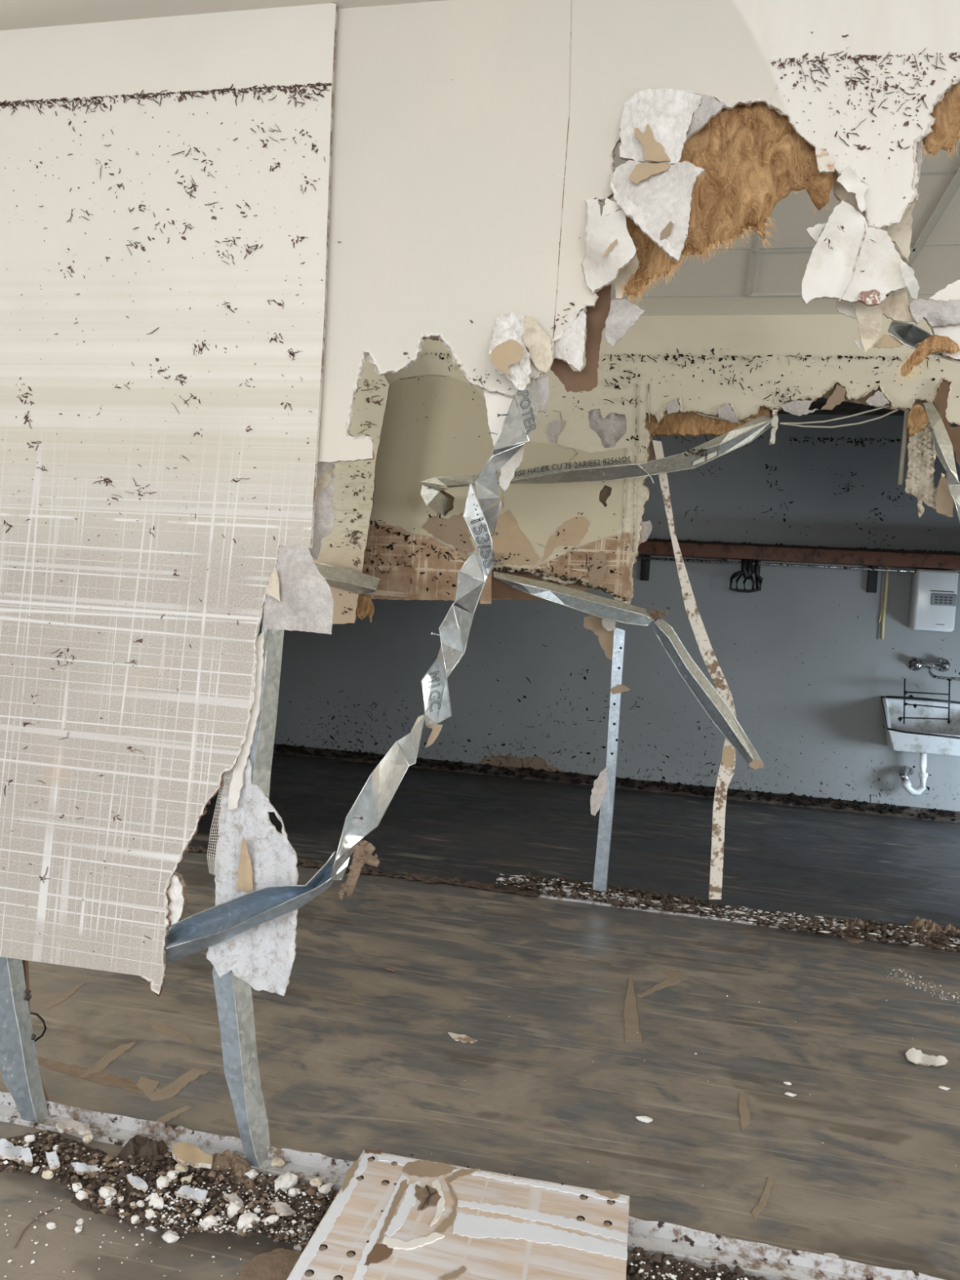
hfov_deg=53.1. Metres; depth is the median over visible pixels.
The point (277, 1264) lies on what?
board offcut
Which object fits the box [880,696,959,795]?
sink
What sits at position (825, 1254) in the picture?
chip
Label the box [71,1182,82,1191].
chunk
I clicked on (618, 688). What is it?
paper scrap
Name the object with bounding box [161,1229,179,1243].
chunk
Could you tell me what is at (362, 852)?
clod
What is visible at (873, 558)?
wall shelf
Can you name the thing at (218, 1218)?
chunk
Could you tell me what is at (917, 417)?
insulation
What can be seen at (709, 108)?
flap
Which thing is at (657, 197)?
flap
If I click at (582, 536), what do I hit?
wall
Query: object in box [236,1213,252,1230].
chunk
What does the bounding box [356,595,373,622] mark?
insulation
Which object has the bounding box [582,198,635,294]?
flap
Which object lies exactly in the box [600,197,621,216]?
paper scrap
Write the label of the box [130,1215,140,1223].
chunk
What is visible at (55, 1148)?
chunk
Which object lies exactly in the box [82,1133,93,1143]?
chunk
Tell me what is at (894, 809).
mud silt
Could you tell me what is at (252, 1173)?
chunk
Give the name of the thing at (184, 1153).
shard
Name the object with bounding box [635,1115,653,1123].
chip
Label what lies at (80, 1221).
chunk
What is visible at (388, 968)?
dead leaf
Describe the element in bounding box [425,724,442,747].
paper scrap
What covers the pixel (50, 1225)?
chunk
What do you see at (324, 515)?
paper
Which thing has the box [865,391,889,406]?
paper curl
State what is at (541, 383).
paper scrap
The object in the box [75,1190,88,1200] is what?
chunk
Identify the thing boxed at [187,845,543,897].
ridge
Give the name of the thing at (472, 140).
wall
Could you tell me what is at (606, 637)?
paper scrap
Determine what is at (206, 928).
stud
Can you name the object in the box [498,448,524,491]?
paper strip
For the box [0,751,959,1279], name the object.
floor
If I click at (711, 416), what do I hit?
cable
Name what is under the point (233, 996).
stud
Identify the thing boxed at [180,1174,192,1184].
chunk
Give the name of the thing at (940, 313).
piece
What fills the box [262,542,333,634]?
flap
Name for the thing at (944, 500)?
paper scrap
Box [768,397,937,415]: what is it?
ceiling
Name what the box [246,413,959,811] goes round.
wall
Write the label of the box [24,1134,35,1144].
chunk
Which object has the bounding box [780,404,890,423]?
cable
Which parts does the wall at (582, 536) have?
edge post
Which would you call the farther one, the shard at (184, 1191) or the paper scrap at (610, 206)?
the shard at (184, 1191)
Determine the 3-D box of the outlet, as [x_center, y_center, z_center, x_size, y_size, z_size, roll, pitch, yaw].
[3.370,1.060,7.591,0.080,0.123,0.200,5,3,36]
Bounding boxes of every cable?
[693,412,754,421]
[779,408,897,427]
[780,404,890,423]
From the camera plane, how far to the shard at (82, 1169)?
2.38 m
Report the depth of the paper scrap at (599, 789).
4.87 m
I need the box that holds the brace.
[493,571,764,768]
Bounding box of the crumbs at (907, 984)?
[887,968,959,1003]
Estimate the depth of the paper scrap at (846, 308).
2.08 m
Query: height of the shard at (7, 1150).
0.025 m
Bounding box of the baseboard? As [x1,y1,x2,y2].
[241,743,959,822]
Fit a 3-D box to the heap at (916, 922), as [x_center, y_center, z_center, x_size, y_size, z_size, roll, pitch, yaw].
[2.267,1.422,4.729,0.324,0.072,0.498,5,2,26]
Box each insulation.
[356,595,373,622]
[618,100,836,304]
[646,407,769,436]
[894,333,959,383]
[906,404,929,436]
[918,82,959,161]
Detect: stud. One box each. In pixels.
[0,956,48,1123]
[165,377,538,964]
[212,616,284,1168]
[419,409,778,515]
[592,627,626,891]
[887,320,959,363]
[922,402,959,524]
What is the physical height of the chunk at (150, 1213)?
0.019 m
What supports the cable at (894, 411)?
attached to the wall at (582, 536)
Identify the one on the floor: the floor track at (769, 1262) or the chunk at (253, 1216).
the floor track at (769, 1262)
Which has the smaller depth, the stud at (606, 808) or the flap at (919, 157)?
the flap at (919, 157)
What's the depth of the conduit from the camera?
7.65 m
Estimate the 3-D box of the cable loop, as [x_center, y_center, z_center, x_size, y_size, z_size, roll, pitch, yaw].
[-1.233,1.083,2.678,0.054,0.086,0.006,4,2,13]
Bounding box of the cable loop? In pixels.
[30,1011,46,1041]
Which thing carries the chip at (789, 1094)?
on the floor
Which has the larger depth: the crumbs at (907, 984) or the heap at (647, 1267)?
the crumbs at (907, 984)
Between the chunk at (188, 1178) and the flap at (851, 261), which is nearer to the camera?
the flap at (851, 261)
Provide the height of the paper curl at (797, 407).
0.078 m
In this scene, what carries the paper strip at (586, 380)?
hanging from the wall at (472, 140)
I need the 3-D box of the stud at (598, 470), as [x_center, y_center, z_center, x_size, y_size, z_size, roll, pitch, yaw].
[0.553,-0.882,4.719,1.741,0.572,0.332,4,2,13]
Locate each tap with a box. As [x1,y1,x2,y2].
[908,657,959,680]
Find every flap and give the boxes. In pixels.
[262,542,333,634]
[553,308,586,372]
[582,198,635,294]
[609,160,704,262]
[619,88,702,164]
[686,94,725,140]
[800,200,913,352]
[880,290,914,322]
[915,139,923,188]
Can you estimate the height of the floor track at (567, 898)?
0.038 m
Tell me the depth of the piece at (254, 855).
2.43 m
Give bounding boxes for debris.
[498,871,959,952]
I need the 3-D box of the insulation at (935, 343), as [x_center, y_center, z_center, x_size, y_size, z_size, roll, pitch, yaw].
[0.930,-0.580,1.992,0.143,0.113,0.049,4,2,2]
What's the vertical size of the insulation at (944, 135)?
0.288 m
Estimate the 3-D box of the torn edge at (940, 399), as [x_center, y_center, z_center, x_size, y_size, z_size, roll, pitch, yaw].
[2.231,-0.972,4.467,0.239,0.457,0.026,4,2,13]
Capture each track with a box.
[0,1091,945,1279]
[314,561,380,594]
[537,886,959,951]
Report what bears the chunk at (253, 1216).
on the crumbs at (25, 1169)
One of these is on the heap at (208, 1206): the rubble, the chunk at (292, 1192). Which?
the rubble
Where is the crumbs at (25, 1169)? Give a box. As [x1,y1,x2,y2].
[0,1132,337,1247]
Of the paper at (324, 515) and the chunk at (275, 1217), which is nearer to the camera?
the chunk at (275, 1217)
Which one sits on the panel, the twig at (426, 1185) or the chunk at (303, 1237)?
the twig at (426, 1185)
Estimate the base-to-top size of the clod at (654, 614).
0.066 m
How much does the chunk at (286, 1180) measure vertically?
0.038 m
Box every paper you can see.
[308,462,335,559]
[315,468,333,497]
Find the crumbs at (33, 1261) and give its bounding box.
[4,995,956,1277]
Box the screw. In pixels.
[497,413,511,417]
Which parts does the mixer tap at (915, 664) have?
spout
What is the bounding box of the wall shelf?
[635,537,959,592]
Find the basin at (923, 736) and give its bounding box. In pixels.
[882,697,959,756]
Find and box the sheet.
[0,3,337,996]
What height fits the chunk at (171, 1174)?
0.023 m
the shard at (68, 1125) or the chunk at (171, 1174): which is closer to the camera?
the chunk at (171, 1174)
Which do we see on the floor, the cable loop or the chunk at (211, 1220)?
the chunk at (211, 1220)
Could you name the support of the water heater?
attached to the wall at (803, 664)
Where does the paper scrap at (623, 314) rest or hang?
attached to the wall at (472, 140)
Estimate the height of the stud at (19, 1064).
0.704 m
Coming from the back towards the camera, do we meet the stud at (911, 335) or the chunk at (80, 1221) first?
the chunk at (80, 1221)
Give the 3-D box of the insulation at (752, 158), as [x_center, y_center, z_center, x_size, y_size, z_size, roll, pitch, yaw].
[0.545,-1.001,2.167,0.505,0.500,0.126,4,2,13]
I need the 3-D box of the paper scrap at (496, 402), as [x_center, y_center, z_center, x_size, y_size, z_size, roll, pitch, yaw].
[0.053,-0.527,2.273,0.102,0.154,0.011,4,2,13]
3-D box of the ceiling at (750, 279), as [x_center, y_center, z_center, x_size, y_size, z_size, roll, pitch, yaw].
[0.912,-1.709,3.502,12.000,0.312,2.685,4,2,13]
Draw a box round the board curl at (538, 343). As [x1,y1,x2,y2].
[523,315,553,373]
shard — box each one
[0,1138,32,1165]
[45,1151,60,1170]
[55,1117,91,1134]
[71,1161,101,1175]
[126,1173,147,1192]
[172,1141,213,1168]
[173,1185,208,1205]
[222,1192,244,1208]
[269,1200,296,1216]
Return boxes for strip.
[22,960,48,1101]
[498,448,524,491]
[550,284,611,392]
[652,440,736,899]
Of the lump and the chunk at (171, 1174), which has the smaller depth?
the lump
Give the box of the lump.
[488,312,532,391]
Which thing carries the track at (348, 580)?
attached to the torn drywall edge at (353, 482)
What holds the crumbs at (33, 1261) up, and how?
on the floor
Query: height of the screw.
0.008 m
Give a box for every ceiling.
[0,0,445,30]
[585,137,959,315]
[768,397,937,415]
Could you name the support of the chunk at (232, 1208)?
on the crumbs at (25, 1169)
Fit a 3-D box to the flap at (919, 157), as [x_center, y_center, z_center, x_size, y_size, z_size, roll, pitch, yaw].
[0.940,-1.020,2.068,0.022,0.113,0.011,4,2,13]
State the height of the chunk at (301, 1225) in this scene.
0.025 m
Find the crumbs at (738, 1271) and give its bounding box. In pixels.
[626,1246,764,1279]
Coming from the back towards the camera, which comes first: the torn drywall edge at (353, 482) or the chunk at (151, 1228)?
the torn drywall edge at (353, 482)
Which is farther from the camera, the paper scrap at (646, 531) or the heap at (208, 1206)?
the paper scrap at (646, 531)
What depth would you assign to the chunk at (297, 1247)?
2.19 m
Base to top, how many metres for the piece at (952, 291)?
0.066 m
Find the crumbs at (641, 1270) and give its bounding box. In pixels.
[629,1253,747,1279]
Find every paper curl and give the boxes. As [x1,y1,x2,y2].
[613,255,639,298]
[666,399,680,414]
[717,404,738,423]
[778,400,818,416]
[821,384,846,409]
[836,166,868,212]
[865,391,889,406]
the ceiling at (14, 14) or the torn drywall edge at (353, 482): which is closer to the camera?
the ceiling at (14, 14)
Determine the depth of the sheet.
2.43 m
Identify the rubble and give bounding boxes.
[0,1130,337,1247]
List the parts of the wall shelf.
hanging rail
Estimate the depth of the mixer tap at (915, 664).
7.53 m
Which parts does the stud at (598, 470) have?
paper strip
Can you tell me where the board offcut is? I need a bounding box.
[235,1248,302,1279]
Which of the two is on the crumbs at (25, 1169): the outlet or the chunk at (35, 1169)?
the chunk at (35, 1169)
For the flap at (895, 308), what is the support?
attached to the stud at (911, 335)
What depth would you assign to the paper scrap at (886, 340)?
2.05 m
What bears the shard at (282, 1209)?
on the crumbs at (25, 1169)
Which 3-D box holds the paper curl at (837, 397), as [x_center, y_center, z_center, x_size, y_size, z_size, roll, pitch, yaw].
[1.696,-1.165,4.606,0.110,0.123,0.017,4,2,13]
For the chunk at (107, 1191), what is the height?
0.026 m
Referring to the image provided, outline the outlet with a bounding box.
[898,765,914,782]
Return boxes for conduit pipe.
[897,408,909,484]
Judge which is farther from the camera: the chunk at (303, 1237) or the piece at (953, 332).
the chunk at (303, 1237)
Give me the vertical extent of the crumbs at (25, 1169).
0.057 m
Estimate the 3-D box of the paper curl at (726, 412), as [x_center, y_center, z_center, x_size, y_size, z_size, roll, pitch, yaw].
[1.220,-1.110,4.713,0.108,0.095,0.021,4,2,13]
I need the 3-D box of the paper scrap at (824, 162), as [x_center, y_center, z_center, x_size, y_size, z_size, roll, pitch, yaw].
[0.742,-1.034,2.066,0.043,0.058,0.012,4,2,13]
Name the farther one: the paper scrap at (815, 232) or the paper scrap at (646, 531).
the paper scrap at (646, 531)
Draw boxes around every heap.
[0,1129,333,1240]
[70,1171,183,1229]
[116,1134,170,1167]
[202,1149,261,1195]
[274,1195,321,1218]
[497,875,958,951]
[626,1253,748,1279]
[841,917,869,942]
[906,915,959,951]
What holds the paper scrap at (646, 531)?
attached to the wall at (582, 536)
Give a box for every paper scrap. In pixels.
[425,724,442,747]
[484,389,513,446]
[534,376,549,410]
[583,614,613,660]
[590,768,607,815]
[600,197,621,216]
[601,618,615,631]
[604,299,644,347]
[609,684,630,693]
[637,520,652,548]
[647,443,655,462]
[721,746,734,768]
[749,758,764,769]
[805,222,825,243]
[814,146,835,173]
[835,300,856,319]
[854,337,862,350]
[873,333,906,348]
[905,1047,947,1066]
[935,476,953,515]
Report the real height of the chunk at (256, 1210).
0.017 m
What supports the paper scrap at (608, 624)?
attached to the stud at (606, 808)
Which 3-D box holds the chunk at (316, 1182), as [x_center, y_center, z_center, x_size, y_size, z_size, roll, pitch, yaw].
[-0.408,1.350,2.389,0.031,0.021,0.030,3,2,-11]
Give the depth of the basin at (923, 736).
7.55 m
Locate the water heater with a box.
[908,568,958,631]
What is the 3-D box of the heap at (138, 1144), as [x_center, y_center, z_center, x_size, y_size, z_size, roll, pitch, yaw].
[-0.870,1.322,2.505,0.164,0.061,0.138,4,2,13]
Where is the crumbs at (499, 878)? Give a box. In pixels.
[496,873,959,948]
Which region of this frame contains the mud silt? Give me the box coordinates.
[275,743,957,821]
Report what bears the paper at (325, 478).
attached to the paper at (324, 515)
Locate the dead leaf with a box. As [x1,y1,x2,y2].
[383,966,395,972]
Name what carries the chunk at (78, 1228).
on the floor
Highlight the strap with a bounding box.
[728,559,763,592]
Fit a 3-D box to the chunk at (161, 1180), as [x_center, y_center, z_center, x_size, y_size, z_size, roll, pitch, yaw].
[-0.775,1.329,2.350,0.035,0.024,0.041,3,2,-11]
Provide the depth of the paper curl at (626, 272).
2.21 m
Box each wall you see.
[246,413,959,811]
[317,0,959,462]
[360,314,959,604]
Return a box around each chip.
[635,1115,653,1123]
[784,1092,796,1097]
[823,1253,839,1257]
[938,1085,950,1090]
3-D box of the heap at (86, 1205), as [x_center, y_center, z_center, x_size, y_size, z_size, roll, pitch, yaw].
[-0.836,1.343,2.328,0.322,0.038,0.156,4,2,20]
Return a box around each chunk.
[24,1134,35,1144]
[30,1165,39,1173]
[41,1169,53,1179]
[46,1222,56,1229]
[52,1145,59,1151]
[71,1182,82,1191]
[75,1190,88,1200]
[75,1217,83,1225]
[75,1226,82,1233]
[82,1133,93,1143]
[98,1186,116,1199]
[102,1195,115,1206]
[116,1195,124,1204]
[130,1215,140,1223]
[135,1200,144,1207]
[145,1208,155,1219]
[147,1223,157,1231]
[148,1192,164,1209]
[156,1176,171,1190]
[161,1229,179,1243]
[165,1170,179,1181]
[174,1163,188,1173]
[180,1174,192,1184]
[192,1208,201,1216]
[199,1214,217,1228]
[213,1216,222,1226]
[226,1200,239,1217]
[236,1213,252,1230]
[244,1168,258,1177]
[245,1212,259,1224]
[253,1206,261,1213]
[263,1214,279,1225]
[271,1156,284,1167]
[274,1172,297,1192]
[287,1187,300,1197]
[293,1243,302,1251]
[297,1224,311,1234]
[299,1233,310,1240]
[309,1177,322,1186]
[318,1182,333,1195]
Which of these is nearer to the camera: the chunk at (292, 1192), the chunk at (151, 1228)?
the chunk at (151, 1228)
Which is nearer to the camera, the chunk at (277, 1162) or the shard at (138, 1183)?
the shard at (138, 1183)
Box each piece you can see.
[206,757,298,995]
[908,298,959,328]
[927,280,959,301]
[930,324,959,360]
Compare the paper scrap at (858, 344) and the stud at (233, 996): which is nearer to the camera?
the paper scrap at (858, 344)
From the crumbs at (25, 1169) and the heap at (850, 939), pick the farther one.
the heap at (850, 939)
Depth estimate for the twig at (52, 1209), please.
2.22 m
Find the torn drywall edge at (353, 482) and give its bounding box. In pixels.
[280,355,390,623]
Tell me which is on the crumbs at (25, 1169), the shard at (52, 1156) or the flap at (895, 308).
the shard at (52, 1156)
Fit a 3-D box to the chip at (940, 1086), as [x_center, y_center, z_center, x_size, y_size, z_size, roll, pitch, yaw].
[1.523,1.470,3.150,0.039,0.011,0.019,4,2,13]
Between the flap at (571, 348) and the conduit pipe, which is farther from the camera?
the conduit pipe
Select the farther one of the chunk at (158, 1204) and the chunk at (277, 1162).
the chunk at (277, 1162)
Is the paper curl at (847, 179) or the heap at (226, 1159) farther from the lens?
the heap at (226, 1159)
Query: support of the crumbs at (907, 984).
on the floor
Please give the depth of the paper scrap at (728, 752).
4.74 m
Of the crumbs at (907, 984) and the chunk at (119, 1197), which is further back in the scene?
the crumbs at (907, 984)
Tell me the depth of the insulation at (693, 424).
4.81 m
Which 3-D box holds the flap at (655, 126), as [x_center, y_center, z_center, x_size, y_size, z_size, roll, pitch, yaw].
[0.400,-1.141,2.130,0.180,0.178,0.062,4,2,8]
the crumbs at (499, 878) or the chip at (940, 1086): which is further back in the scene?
the crumbs at (499, 878)
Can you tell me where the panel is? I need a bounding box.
[286,1148,629,1279]
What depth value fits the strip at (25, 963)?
2.70 m
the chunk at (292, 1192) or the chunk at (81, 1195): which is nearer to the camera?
the chunk at (81, 1195)
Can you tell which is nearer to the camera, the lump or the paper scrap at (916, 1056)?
the lump
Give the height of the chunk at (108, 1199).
0.018 m
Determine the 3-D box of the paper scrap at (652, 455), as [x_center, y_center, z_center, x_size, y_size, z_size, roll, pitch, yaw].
[0.860,-0.919,4.841,0.058,0.162,0.009,4,2,10]
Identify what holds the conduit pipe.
attached to the wall at (582, 536)
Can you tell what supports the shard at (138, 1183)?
on the heap at (86, 1205)
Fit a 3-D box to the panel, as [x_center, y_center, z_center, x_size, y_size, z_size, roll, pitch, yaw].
[-0.034,1.329,2.044,0.701,0.022,0.692,4,2,13]
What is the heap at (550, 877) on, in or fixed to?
on the floor
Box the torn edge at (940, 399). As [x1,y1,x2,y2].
[933,381,959,466]
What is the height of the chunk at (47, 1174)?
0.020 m
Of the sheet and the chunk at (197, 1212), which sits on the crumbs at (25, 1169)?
the chunk at (197, 1212)
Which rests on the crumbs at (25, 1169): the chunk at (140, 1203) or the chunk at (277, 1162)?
the chunk at (140, 1203)
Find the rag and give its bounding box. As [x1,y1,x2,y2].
[904,422,954,517]
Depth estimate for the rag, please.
4.50 m
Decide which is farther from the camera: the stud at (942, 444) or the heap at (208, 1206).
the stud at (942, 444)
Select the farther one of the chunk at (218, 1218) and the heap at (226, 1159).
the heap at (226, 1159)
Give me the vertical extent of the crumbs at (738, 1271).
0.066 m
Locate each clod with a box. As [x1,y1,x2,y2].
[338,840,379,900]
[646,608,668,621]
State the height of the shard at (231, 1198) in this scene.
0.021 m
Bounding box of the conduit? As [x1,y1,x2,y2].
[877,566,889,639]
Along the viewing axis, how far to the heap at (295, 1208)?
2.30 m
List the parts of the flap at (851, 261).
paper strip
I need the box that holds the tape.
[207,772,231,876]
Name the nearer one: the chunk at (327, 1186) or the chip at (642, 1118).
the chunk at (327, 1186)
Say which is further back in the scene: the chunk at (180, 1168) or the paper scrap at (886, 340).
the chunk at (180, 1168)
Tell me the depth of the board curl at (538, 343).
2.20 m
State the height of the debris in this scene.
0.081 m
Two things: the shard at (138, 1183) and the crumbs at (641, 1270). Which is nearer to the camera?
the crumbs at (641, 1270)
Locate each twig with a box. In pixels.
[13,1208,53,1248]
[420,1184,436,1210]
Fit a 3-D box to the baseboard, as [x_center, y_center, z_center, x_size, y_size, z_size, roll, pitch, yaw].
[1.731,1.254,8.032,11.800,0.085,0.035,4,2,13]
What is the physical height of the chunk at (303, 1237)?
0.019 m
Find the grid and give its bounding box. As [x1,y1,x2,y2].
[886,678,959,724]
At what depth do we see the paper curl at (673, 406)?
4.77 m

